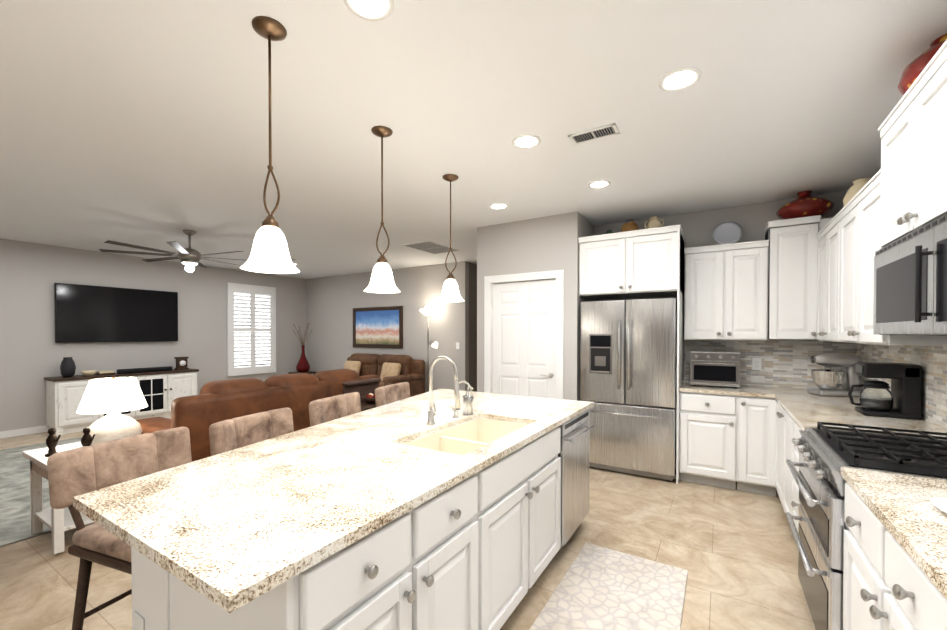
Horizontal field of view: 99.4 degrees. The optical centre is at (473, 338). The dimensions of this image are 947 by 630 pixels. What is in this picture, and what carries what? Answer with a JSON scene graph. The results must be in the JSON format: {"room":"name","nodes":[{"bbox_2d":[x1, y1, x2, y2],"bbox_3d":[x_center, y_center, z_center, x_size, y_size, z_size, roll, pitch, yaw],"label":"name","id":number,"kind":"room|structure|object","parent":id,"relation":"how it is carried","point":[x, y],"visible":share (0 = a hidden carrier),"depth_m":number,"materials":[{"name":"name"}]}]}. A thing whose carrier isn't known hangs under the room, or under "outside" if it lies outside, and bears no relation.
{"room":"kitchen and living room","nodes":[
{"label":"kitchen and living room","id":0,"kind":"room"},
{"bbox_2d":[0,239,305,431],"bbox_3d":[-6.434,-0.002,5.702,0.120,2.740,9.170,0,1,32],"label":"wall","id":1,"kind":"structure","parent":0,"point":[32,353],"depth_m":6.46,"materials":[{"name":"grey paint"}]},
{"bbox_2d":[0,425,49,438],"bbox_3d":[-6.346,1.320,5.731,0.014,0.095,9.049,0,1,32],"label":"baseboard","id":2,"kind":"structure","parent":1,"relation":"attached to","point":[21,432],"depth_m":5.68,"materials":[{"name":"white wood"}]},
{"bbox_2d":[54,283,177,342],"bbox_3d":[-5.769,-0.386,6.597,0.069,0.885,1.570,0,1,32],"label":"tv","id":3,"kind":"object","parent":1,"relation":"attached to","point":[86,313],"visible":1,"depth_m":6.47,"materials":[{"name":"black plastic"}]},
{"bbox_2d":[227,282,275,375],"bbox_3d":[-4.641,-0.186,8.448,0.056,1.870,1.010,0,1,32],"label":"window shutters","id":4,"kind":"object","parent":1,"relation":"attached to","point":[251,329],"visible":1,"depth_m":8.41,"materials":[{"name":"white wood"}]},
{"bbox_2d":[306,261,468,392],"bbox_3d":[-2.086,-0.032,8.482,4.620,2.740,0.120,0,1,32],"label":"wall","id":5,"kind":"structure","parent":0,"point":[332,302],"depth_m":7.93,"materials":[{"name":"grey paint"}]},
{"bbox_2d":[353,306,402,347],"bbox_3d":[-2.009,-0.230,8.339,1.400,0.840,0.035,0,1,32],"label":"picture frame","id":6,"kind":"object","parent":5,"relation":"attached to","point":[377,327],"visible":1,"depth_m":8.31,"materials":[{"name":"brown wood"}]},
{"bbox_2d":[0,418,814,629],"bbox_3d":[-1.545,1.431,4.515,9.710,0.100,12.240,0,1,32],"label":"floor","id":7,"kind":"structure","parent":0,"point":[733,552],"depth_m":2.54,"materials":[{"name":"tile"}]},
{"bbox_2d":[0,437,81,546],"bbox_3d":[-3.731,1.369,5.035,3.400,0.010,3.900,0,1,32],"label":"area rug","id":8,"kind":"object","parent":7,"relation":"on","point":[15,510],"depth_m":3.56,"materials":[{"name":"grey fabric"}]},
{"bbox_2d":[23,442,93,554],"bbox_3d":[-2.787,1.092,2.939,0.600,0.588,0.580,0,1,32],"label":"end table","id":9,"kind":"object","parent":7,"relation":"on","point":[58,522],"visible":0.35,"depth_m":2.78,"materials":[{"name":"white wood"}]},
{"bbox_2d":[45,428,60,456],"bbox_3d":[-2.875,0.705,2.743,0.081,0.188,0.069,0,1,32],"label":"figurine","id":10,"kind":"object","parent":9,"relation":"on","point":[52,439],"visible":0.9,"depth_m":2.73,"materials":[{"name":"brown metal"}]},
{"bbox_2d":[81,427,95,445],"bbox_3d":[-2.654,0.705,2.759,0.081,0.188,0.069,0,1,32],"label":"figurine","id":11,"kind":"object","parent":9,"relation":"on","point":[87,438],"visible":0.58,"depth_m":2.75,"materials":[{"name":"brown metal"}]},
{"bbox_2d":[76,375,147,444],"bbox_3d":[-2.687,0.536,3.000,0.400,0.520,0.400,0,1,32],"label":"table lamp","id":12,"kind":"object","parent":9,"relation":"on","point":[113,396],"visible":0.79,"depth_m":2.90,"materials":[{"name":"fabric"}]},
{"bbox_2d":[47,427,191,629],"bbox_3d":[-1.347,0.926,1.713,0.515,0.971,0.526,0,1,20],"label":"bar stool","id":13,"kind":"object","parent":7,"relation":"on","point":[72,473],"visible":0.52,"depth_m":1.61,"materials":[{"name":"brown fabric"}]},
{"bbox_2d":[44,369,198,435],"bbox_3d":[-5.565,0.959,6.510,0.486,0.799,1.840,0,1,32],"label":"tv console","id":14,"kind":"object","parent":7,"relation":"on","point":[161,391],"visible":0.5,"depth_m":6.13,"materials":[{"name":"white wood"}]},
{"bbox_2d":[60,357,75,376],"bbox_3d":[-5.953,0.420,5.897,0.170,0.290,0.170,0,1,32],"label":"vase","id":15,"kind":"object","parent":14,"relation":"on","point":[67,367],"visible":1,"depth_m":5.85,"materials":[{"name":"grey ceramic"}]},
{"bbox_2d":[81,370,95,375],"bbox_3d":[-5.812,0.523,6.070,0.170,0.080,0.170,0,1,32],"label":"bowl","id":16,"kind":"object","parent":14,"relation":"on","point":[88,372],"visible":1,"depth_m":6.03,"materials":[{"name":"beige ceramic"}]},
{"bbox_2d":[95,370,114,374],"bbox_3d":[-5.727,0.534,6.247,0.180,0.055,0.190,0,1,32],"label":"books","id":17,"kind":"object","parent":14,"relation":"on","point":[109,372],"visible":0.93,"depth_m":6.19,"materials":[{"name":"beige paper"}]},
{"bbox_2d":[117,366,171,373],"bbox_3d":[-5.449,0.522,6.681,0.090,0.070,0.740,0,1,32],"label":"soundbar","id":18,"kind":"object","parent":14,"relation":"on","point":[140,370],"visible":1,"depth_m":6.62,"materials":[{"name":"black plastic"}]},
{"bbox_2d":[174,357,188,369],"bbox_3d":[-5.189,0.439,7.142,0.100,0.225,0.180,0,1,32],"label":"clock","id":19,"kind":"object","parent":14,"relation":"on","point":[181,363],"visible":1,"depth_m":7.10,"materials":[{"name":"brown wood"}]},
{"bbox_2d":[209,407,293,455],"bbox_3d":[-1.072,0.920,2.237,0.515,0.971,0.526,0,1,20],"label":"bar stool","id":20,"kind":"object","parent":7,"relation":"on","point":[233,433],"visible":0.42,"depth_m":2.26,"materials":[{"name":"brown fabric"}]},
{"bbox_2d":[136,369,380,461],"bbox_3d":[-2.004,0.861,4.087,1.030,1.026,2.130,0,1,32],"label":"sofa","id":21,"kind":"object","parent":7,"relation":"on","point":[211,403],"visible":0.4,"depth_m":3.47,"materials":[{"name":"brown leather"}]},
{"bbox_2d":[288,371,315,374],"bbox_3d":[-3.830,1.042,9.036,0.440,0.579,0.440,0,1,32],"label":"stand","id":22,"kind":"object","parent":7,"relation":"on","point":[311,372],"visible":0.27,"depth_m":8.92,"materials":[{"name":"brown wood"}]},
{"bbox_2d":[293,323,311,371],"bbox_3d":[-3.813,0.202,9.011,0.345,1.101,0.400,0,1,32],"label":"vase","id":23,"kind":"object","parent":22,"relation":"on","point":[302,365],"visible":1,"depth_m":8.97,"materials":[{"name":"red glass"}]},
{"bbox_2d":[309,392,360,426],"bbox_3d":[-0.838,0.913,2.914,0.515,0.971,0.526,0,1,20],"label":"bar stool","id":24,"kind":"object","parent":7,"relation":"on","point":[323,410],"visible":0.31,"depth_m":2.95,"materials":[{"name":"beige fabric"}]},
{"bbox_2d":[104,404,593,629],"bbox_3d":[-0.254,0.964,2.260,1.245,0.882,2.483,0,1,32],"label":"kitchen island","id":25,"kind":"object","parent":7,"relation":"on","point":[456,508],"depth_m":1.47,"materials":[{"name":"white"}]},
{"bbox_2d":[73,428,484,615],"bbox_3d":[-0.693,0.515,1.511,1.124,0.032,1.010,0,1,32],"label":"island countertop","id":26,"kind":"structure","parent":25,"relation":"on","point":[230,526],"depth_m":1.23,"materials":[{"name":"beige stone"}]},
{"bbox_2d":[404,418,528,455],"bbox_3d":[-0.008,0.631,2.166,0.444,0.214,0.844,0,1,32],"label":"sink","id":27,"kind":"object","parent":26,"relation":"in","point":[462,437],"depth_m":2.41,"materials":[{"name":"beige ceramic"}]},
{"bbox_2d":[308,404,476,443],"bbox_3d":[-0.509,0.504,2.472,0.756,0.032,0.820,0,1,32],"label":"island countertop","id":28,"kind":"structure","parent":25,"relation":"on","point":[398,422],"depth_m":2.34,"materials":[{"name":"beige stone"}]},
{"bbox_2d":[426,356,473,424],"bbox_3d":[-0.079,0.292,2.404,0.237,0.394,0.411,0,1,32],"label":"faucet","id":29,"kind":"object","parent":28,"relation":"on","point":[467,413],"depth_m":2.32,"materials":[{"name":"silver metal"}]},
{"bbox_2d":[389,388,592,423],"bbox_3d":[0.079,0.498,3.079,1.450,0.032,0.830,0,1,32],"label":"island countertop","id":30,"kind":"structure","parent":25,"relation":"on","point":[538,410],"depth_m":2.86,"materials":[{"name":"beige stone"}]},
{"bbox_2d":[558,409,593,546],"bbox_3d":[0.503,0.951,2.853,0.576,0.855,0.592,0,1,32],"label":"dishwasher","id":31,"kind":"object","parent":25,"relation":"in","point":[574,453],"depth_m":2.66,"materials":[{"name":"silver metal"}]},
{"bbox_2d":[360,401,375,411],"bbox_3d":[-1.111,1.034,4.215,0.360,0.699,0.850,0,1,32],"label":"table","id":32,"kind":"object","parent":7,"relation":"on","point":[365,406],"depth_m":4.11,"materials":[{"name":"brown wood"}]},
{"bbox_2d":[360,393,375,402],"bbox_3d":[-1.072,0.634,4.274,0.260,0.096,0.260,0,1,32],"label":"fruit bowl","id":33,"kind":"object","parent":32,"relation":"on","point":[369,398],"visible":0.73,"depth_m":4.20,"materials":[{"name":"brown wood"}]},
{"bbox_2d":[315,353,424,396],"bbox_3d":[-2.011,0.822,7.735,2.080,1.026,0.950,0,1,32],"label":"loveseat","id":34,"kind":"object","parent":7,"relation":"on","point":[388,369],"visible":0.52,"depth_m":7.55,"materials":[{"name":"leather"}]},
{"bbox_2d":[375,382,409,406],"bbox_3d":[-0.554,0.906,3.597,0.515,0.971,0.526,0,1,20],"label":"bar stool","id":35,"kind":"object","parent":7,"relation":"on","point":[387,394],"visible":0.25,"depth_m":3.63,"materials":[{"name":"beige fabric"}]},
{"bbox_2d":[419,309,437,391],"bbox_3d":[-0.773,0.411,7.275,0.476,1.879,0.359,0,1,32],"label":"floor lamp","id":36,"kind":"object","parent":7,"relation":"on","point":[427,312],"visible":0.67,"depth_m":7.31,"materials":[{"name":"silver metal"}]},
{"bbox_2d":[529,543,687,629],"bbox_3d":[0.479,1.406,1.687,0.620,0.008,2.100,0,1,32],"label":"runner rug","id":37,"kind":"object","parent":7,"relation":"on","point":[599,588],"visible":1,"depth_m":2.18,"materials":[{"name":"beige fabric"}]},
{"bbox_2d":[580,298,676,481],"bbox_3d":[1.677,0.495,4.297,0.910,1.774,0.722,0,1,32],"label":"refrigerator","id":38,"kind":"object","parent":7,"relation":"on","point":[628,368],"visible":0.83,"depth_m":4.00,"materials":[{"name":"silver metal"}]},
{"bbox_2d":[678,423,725,487],"bbox_3d":[2.357,0.946,3.970,0.536,0.882,0.632,0,1,32],"label":"base cabinet","id":39,"kind":"object","parent":7,"relation":"on","point":[701,446],"depth_m":3.75,"materials":[{"name":"white wood"}]},
{"bbox_2d":[676,383,946,439],"bbox_3d":[2.342,0.498,3.122,1.393,0.032,2.084,0,1,32],"label":"countertop","id":40,"kind":"structure","parent":39,"relation":"on","point":[795,409],"depth_m":3.49,"materials":[{"name":"beige stone"}]},
{"bbox_2d":[690,350,740,387],"bbox_3d":[2.408,0.299,4.013,0.420,0.345,0.398,0,1,32],"label":"toaster oven","id":41,"kind":"object","parent":40,"relation":"on","point":[713,368],"visible":1,"depth_m":3.88,"materials":[{"name":"silver metal"}]},
{"bbox_2d":[807,353,862,396],"bbox_3d":[3.061,0.299,3.388,0.367,0.357,0.326,0,1,32],"label":"stand mixer","id":42,"kind":"object","parent":40,"relation":"on","point":[828,381],"visible":0.94,"depth_m":3.35,"materials":[{"name":"silver metal"}]},
{"bbox_2d":[848,362,921,419],"bbox_3d":[2.602,0.322,2.566,0.314,0.330,0.200,0,1,32],"label":"coffee maker","id":43,"kind":"object","parent":40,"relation":"on","point":[902,398],"visible":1,"depth_m":2.50,"materials":[{"name":"black plastic"}]},
{"bbox_2d":[726,427,765,494],"bbox_3d":[2.610,0.947,3.786,0.371,0.882,0.681,0,1,32],"label":"base cabinet","id":44,"kind":"object","parent":7,"relation":"on","point":[745,447],"depth_m":3.57,"materials":[{"name":"white wood"}]},
{"bbox_2d":[766,431,789,512],"bbox_3d":[2.605,0.957,2.892,0.699,0.882,0.988,0,1,32],"label":"base cabinet","id":45,"kind":"object","parent":7,"relation":"on","point":[777,442],"depth_m":3.27,"materials":[{"name":"white wood"}]},
{"bbox_2d":[790,431,929,538],"bbox_3d":[2.258,0.964,2.282,0.652,0.882,0.557,0,1,32],"label":"base cabinet","id":46,"kind":"object","parent":7,"relation":"on","point":[794,454],"depth_m":2.57,"materials":[{"name":"white wood"}]},
{"bbox_2d":[785,422,946,629],"bbox_3d":[1.863,0.931,1.748,0.735,0.957,0.760,0,1,32],"label":"gas range","id":47,"kind":"object","parent":7,"relation":"on","point":[826,453],"visible":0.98,"depth_m":1.71,"materials":[{"name":"silver metal"}]},
{"bbox_2d":[841,471,929,629],"bbox_3d":[1.460,0.977,0.983,0.652,0.882,0.957,0,1,32],"label":"base cabinet","id":48,"kind":"object","parent":7,"relation":"on","point":[885,588],"depth_m":1.21,"materials":[{"name":"white wood"}]},
{"bbox_2d":[841,467,946,594],"bbox_3d":[1.015,0.528,0.261,0.660,0.032,2.646,0,1,32],"label":"countertop","id":49,"kind":"structure","parent":48,"relation":"on","point":[902,502],"depth_m":1.18,"materials":[{"name":"beige stone"}]},
{"bbox_2d":[931,497,946,513],"bbox_3d":[1.430,0.491,1.105,0.230,0.022,0.230,0,1,32],"label":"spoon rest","id":50,"kind":"object","parent":49,"relation":"on","point":[940,503],"visible":0.98,"depth_m":1.19,"materials":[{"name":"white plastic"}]},
{"bbox_2d":[930,575,946,629],"bbox_3d":[1.054,0.985,0.321,0.652,0.882,0.881,0,1,32],"label":"base cabinet","id":51,"kind":"object","parent":7,"relation":"on","point":[938,598],"depth_m":0.88,"materials":[{"name":"white wood"}]},
{"bbox_2d":[469,262,476,391],"bbox_3d":[0.603,-0.032,8.561,0.120,2.740,2.830,0,1,32],"label":"wall","id":52,"kind":"structure","parent":0,"point":[472,325],"depth_m":7.45,"materials":[{"name":"brown"}]},
{"bbox_2d":[0,0,946,278],"bbox_3d":[-1.545,-1.409,4.485,9.710,0.100,12.240,0,1,32],"label":"ceiling","id":53,"kind":"structure","parent":0,"point":[140,122],"depth_m":2.40,"materials":[{"name":"white paint"}]},
{"bbox_2d":[99,230,247,267],"bbox_3d":[-3.610,-1.151,5.110,1.744,0.428,1.744,0,1,32],"label":"ceiling fan","id":54,"kind":"object","parent":53,"relation":"hanging from","point":[188,256],"visible":1,"depth_m":5.00,"materials":[{"name":"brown metal"}]},
{"bbox_2d":[240,16,299,273],"bbox_3d":[-0.874,-0.813,1.727,0.232,1.032,0.232,0,1,32],"label":"pendant light","id":55,"kind":"object","parent":53,"relation":"hanging from","point":[269,252],"visible":1,"depth_m":1.70,"materials":[{"name":"white glass"}]},
{"bbox_2d":[344,0,393,20],"bbox_3d":[-0.411,-1.322,1.575,0.196,0.010,0.196,0,1,32],"label":"recessed light","id":56,"kind":"object","parent":53,"relation":"in","point":[374,10],"visible":1,"depth_m":1.61,"materials":[{"name":"white"}]},
{"bbox_2d":[364,126,399,292],"bbox_3d":[-0.590,-0.822,2.597,0.232,1.032,0.232,0,1,32],"label":"pendant light","id":57,"kind":"object","parent":53,"relation":"hanging from","point":[382,280],"visible":1,"depth_m":2.57,"materials":[{"name":"white glass"}]},
{"bbox_2d":[402,240,459,253],"bbox_3d":[-0.629,-1.371,6.082,0.520,0.008,0.780,0,1,32],"label":"ceiling vent","id":58,"kind":"object","parent":53,"relation":"in","point":[431,247],"visible":1,"depth_m":6.04,"materials":[{"name":"white metal"}]},
{"bbox_2d":[437,174,463,301],"bbox_3d":[-0.192,-0.830,3.357,0.232,1.032,0.232,0,1,32],"label":"pendant light","id":59,"kind":"object","parent":53,"relation":"hanging from","point":[450,291],"visible":1,"depth_m":3.32,"materials":[{"name":"white glass"}]},
{"bbox_2d":[489,203,507,209],"bbox_3d":[0.258,-1.349,4.106,0.196,0.010,0.196,0,1,32],"label":"recessed light","id":60,"kind":"object","parent":53,"relation":"in","point":[497,206],"visible":0.98,"depth_m":4.11,"materials":[{"name":"white"}]},
{"bbox_2d":[512,134,540,148],"bbox_3d":[0.359,-1.335,2.729,0.196,0.010,0.196,0,1,32],"label":"recessed light","id":61,"kind":"object","parent":53,"relation":"in","point":[526,141],"visible":1,"depth_m":2.72,"materials":[{"name":"white"}]},
{"bbox_2d":[568,123,619,144],"bbox_3d":[0.788,-1.334,2.630,0.300,0.008,0.150,0,1,32],"label":"ceiling vent","id":62,"kind":"object","parent":53,"relation":"in","point":[597,133],"visible":1,"depth_m":2.62,"materials":[{"name":"white metal"}]},
{"bbox_2d":[588,180,610,188],"bbox_3d":[1.099,-1.343,3.507,0.196,0.010,0.196,0,1,32],"label":"recessed light","id":63,"kind":"object","parent":53,"relation":"in","point":[598,184],"visible":1,"depth_m":3.50,"materials":[{"name":"white"}]},
{"bbox_2d":[659,67,701,91],"bbox_3d":[1.060,-1.327,2.064,0.196,0.010,0.196,0,1,32],"label":"recessed light","id":64,"kind":"object","parent":53,"relation":"in","point":[679,79],"visible":1,"depth_m":2.06,"materials":[{"name":"white"}]},
{"bbox_2d":[477,225,490,391],"bbox_3d":[0.338,0.003,5.244,0.200,2.740,0.800,0,1,32],"label":"wall","id":65,"kind":"structure","parent":0,"point":[483,251],"depth_m":4.92,"materials":[{"name":"grey paint"}]},
{"bbox_2d":[484,270,563,398],"bbox_3d":[0.576,0.314,4.661,0.990,2.130,0.090,0,1,32],"label":"door frame","id":66,"kind":"structure","parent":65,"relation":"attached to","point":[490,281],"depth_m":4.60,"materials":[{"name":"white wood"}]},
{"bbox_2d":[493,279,555,398],"bbox_3d":[0.572,0.357,4.655,0.810,2.029,0.090,0,1,32],"label":"pantry door","id":67,"kind":"structure","parent":65,"relation":"in","point":[524,338],"depth_m":4.64,"materials":[{"name":"white wood"}]},
{"bbox_2d":[491,215,556,282],"bbox_3d":[0.772,-1.016,4.967,0.820,0.695,0.800,0,1,32],"label":"wall","id":68,"kind":"structure","parent":0,"point":[525,246],"depth_m":4.61,"materials":[{"name":"grey paint"}]},
{"bbox_2d":[557,211,593,400],"bbox_3d":[1.220,0.009,4.703,0.230,2.740,0.800,0,1,32],"label":"wall","id":69,"kind":"structure","parent":0,"point":[572,227],"depth_m":4.34,"materials":[{"name":"grey paint"}]},
{"bbox_2d":[594,191,846,300],"bbox_3d":[2.506,0.013,4.312,2.370,2.740,0.120,0,1,32],"label":"wall","id":70,"kind":"structure","parent":0,"point":[699,227],"depth_m":4.18,"materials":[{"name":"grey paint"}]},
{"bbox_2d":[578,225,685,299],"bbox_3d":[1.712,-0.774,4.341,0.971,0.623,0.642,0,1,32],"label":"upper cabinet","id":71,"kind":"object","parent":70,"relation":"attached to","point":[643,263],"depth_m":4.05,"materials":[{"name":"white wood"}]},
{"bbox_2d":[621,219,638,231],"bbox_3d":[1.682,-1.179,4.324,0.184,0.185,0.184,0,1,32],"label":"vase","id":72,"kind":"object","parent":71,"relation":"on","point":[630,225],"visible":0.65,"depth_m":4.26,"materials":[{"name":"orange ceramic"}]},
{"bbox_2d":[644,216,663,228],"bbox_3d":[1.886,-1.175,4.199,0.193,0.180,0.136,0,1,32],"label":"decorative urn","id":73,"kind":"object","parent":71,"relation":"on","point":[654,222],"visible":0.69,"depth_m":4.16,"materials":[{"name":"beige ceramic"}]},
{"bbox_2d":[682,241,757,342],"bbox_3d":[2.514,-0.449,4.029,0.685,0.926,0.342,0,1,32],"label":"upper cabinet","id":74,"kind":"object","parent":70,"relation":"attached to","point":[720,282],"depth_m":3.91,"materials":[{"name":"white wood"}]},
{"bbox_2d":[713,221,741,243],"bbox_3d":[2.522,-1.039,3.994,0.250,0.253,0.106,0,1,32],"label":"decorative plate","id":75,"kind":"object","parent":74,"relation":"on","point":[728,232],"visible":0.92,"depth_m":3.98,"materials":[{"name":"grey ceramic"}]},
{"bbox_2d":[758,215,825,342],"bbox_3d":[2.920,-0.531,3.750,0.437,1.096,0.389,0,1,32],"label":"upper cabinet","id":76,"kind":"object","parent":70,"relation":"attached to","point":[781,304],"depth_m":3.63,"materials":[{"name":"white wood"}]},
{"bbox_2d":[776,191,834,219],"bbox_3d":[3.051,-1.212,3.706,0.420,0.265,0.420,0,1,32],"label":"decorative vase","id":77,"kind":"object","parent":76,"relation":"on","point":[805,204],"visible":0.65,"depth_m":3.58,"materials":[{"name":"red ceramic"}]},
{"bbox_2d":[684,340,946,428],"bbox_3d":[1.449,0.276,1.665,1.393,0.570,5.498,0,1,32],"label":"backsplash","id":78,"kind":"structure","parent":70,"relation":"attached to","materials":[{"name":"tile"}]},
{"bbox_2d":[752,358,760,369],"bbox_3d":[2.835,0.256,4.020,0.075,0.118,0.006,0,1,32],"label":"outlet plate","id":79,"kind":"object","parent":78,"relation":"attached to","point":[756,362],"depth_m":4.02,"materials":[{"name":"white plastic"}]},
{"bbox_2d":[814,227,821,342],"bbox_3d":[3.047,-0.441,3.255,0.342,0.926,0.463,0,1,32],"label":"upper cabinet","id":80,"kind":"object","parent":0,"relation":"attached to","point":[817,298],"depth_m":3.48,"materials":[{"name":"white wood"}]},
{"bbox_2d":[822,217,833,342],"bbox_3d":[2.859,-0.438,2.948,0.342,0.926,0.532,0,1,32],"label":"upper cabinet","id":81,"kind":"object","parent":0,"relation":"attached to","point":[828,227],"depth_m":3.16,"materials":[{"name":"white wood"}]},
{"bbox_2d":[834,176,946,350],"bbox_3d":[2.530,-0.432,2.414,0.342,0.926,0.999,0,1,32],"label":"upper cabinet","id":82,"kind":"object","parent":0,"relation":"attached to","point":[854,255],"depth_m":2.48,"materials":[{"name":"white wood"}]},
{"bbox_2d":[843,178,870,205],"bbox_3d":[2.800,-1.021,2.899,0.200,0.240,0.200,0,1,32],"label":"vase","id":83,"kind":"object","parent":82,"relation":"on","point":[855,188],"visible":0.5,"depth_m":2.88,"materials":[{"name":"beige ceramic"}]},
{"bbox_2d":[874,39,946,254],"bbox_3d":[2.034,-0.770,1.621,0.362,0.633,0.855,0,1,32],"label":"upper cabinet","id":84,"kind":"object","parent":0,"relation":"attached to","point":[910,185],"depth_m":1.70,"materials":[{"name":"white wood"}]},
{"bbox_2d":[873,214,946,335],"bbox_3d":[2.002,-0.229,1.647,0.409,0.435,0.844,0,1,32],"label":"microwave","id":85,"kind":"object","parent":84,"relation":"attached to","point":[910,284],"visible":1,"depth_m":1.65,"materials":[{"name":"silver metal"}]},
{"bbox_2d":[897,34,946,94],"bbox_3d":[2.105,-1.206,1.775,0.320,0.235,0.320,0,1,32],"label":"decorative vase","id":86,"kind":"object","parent":84,"relation":"on","point":[912,70],"visible":0.46,"depth_m":1.78,"materials":[{"name":"red ceramic"}]}
]}

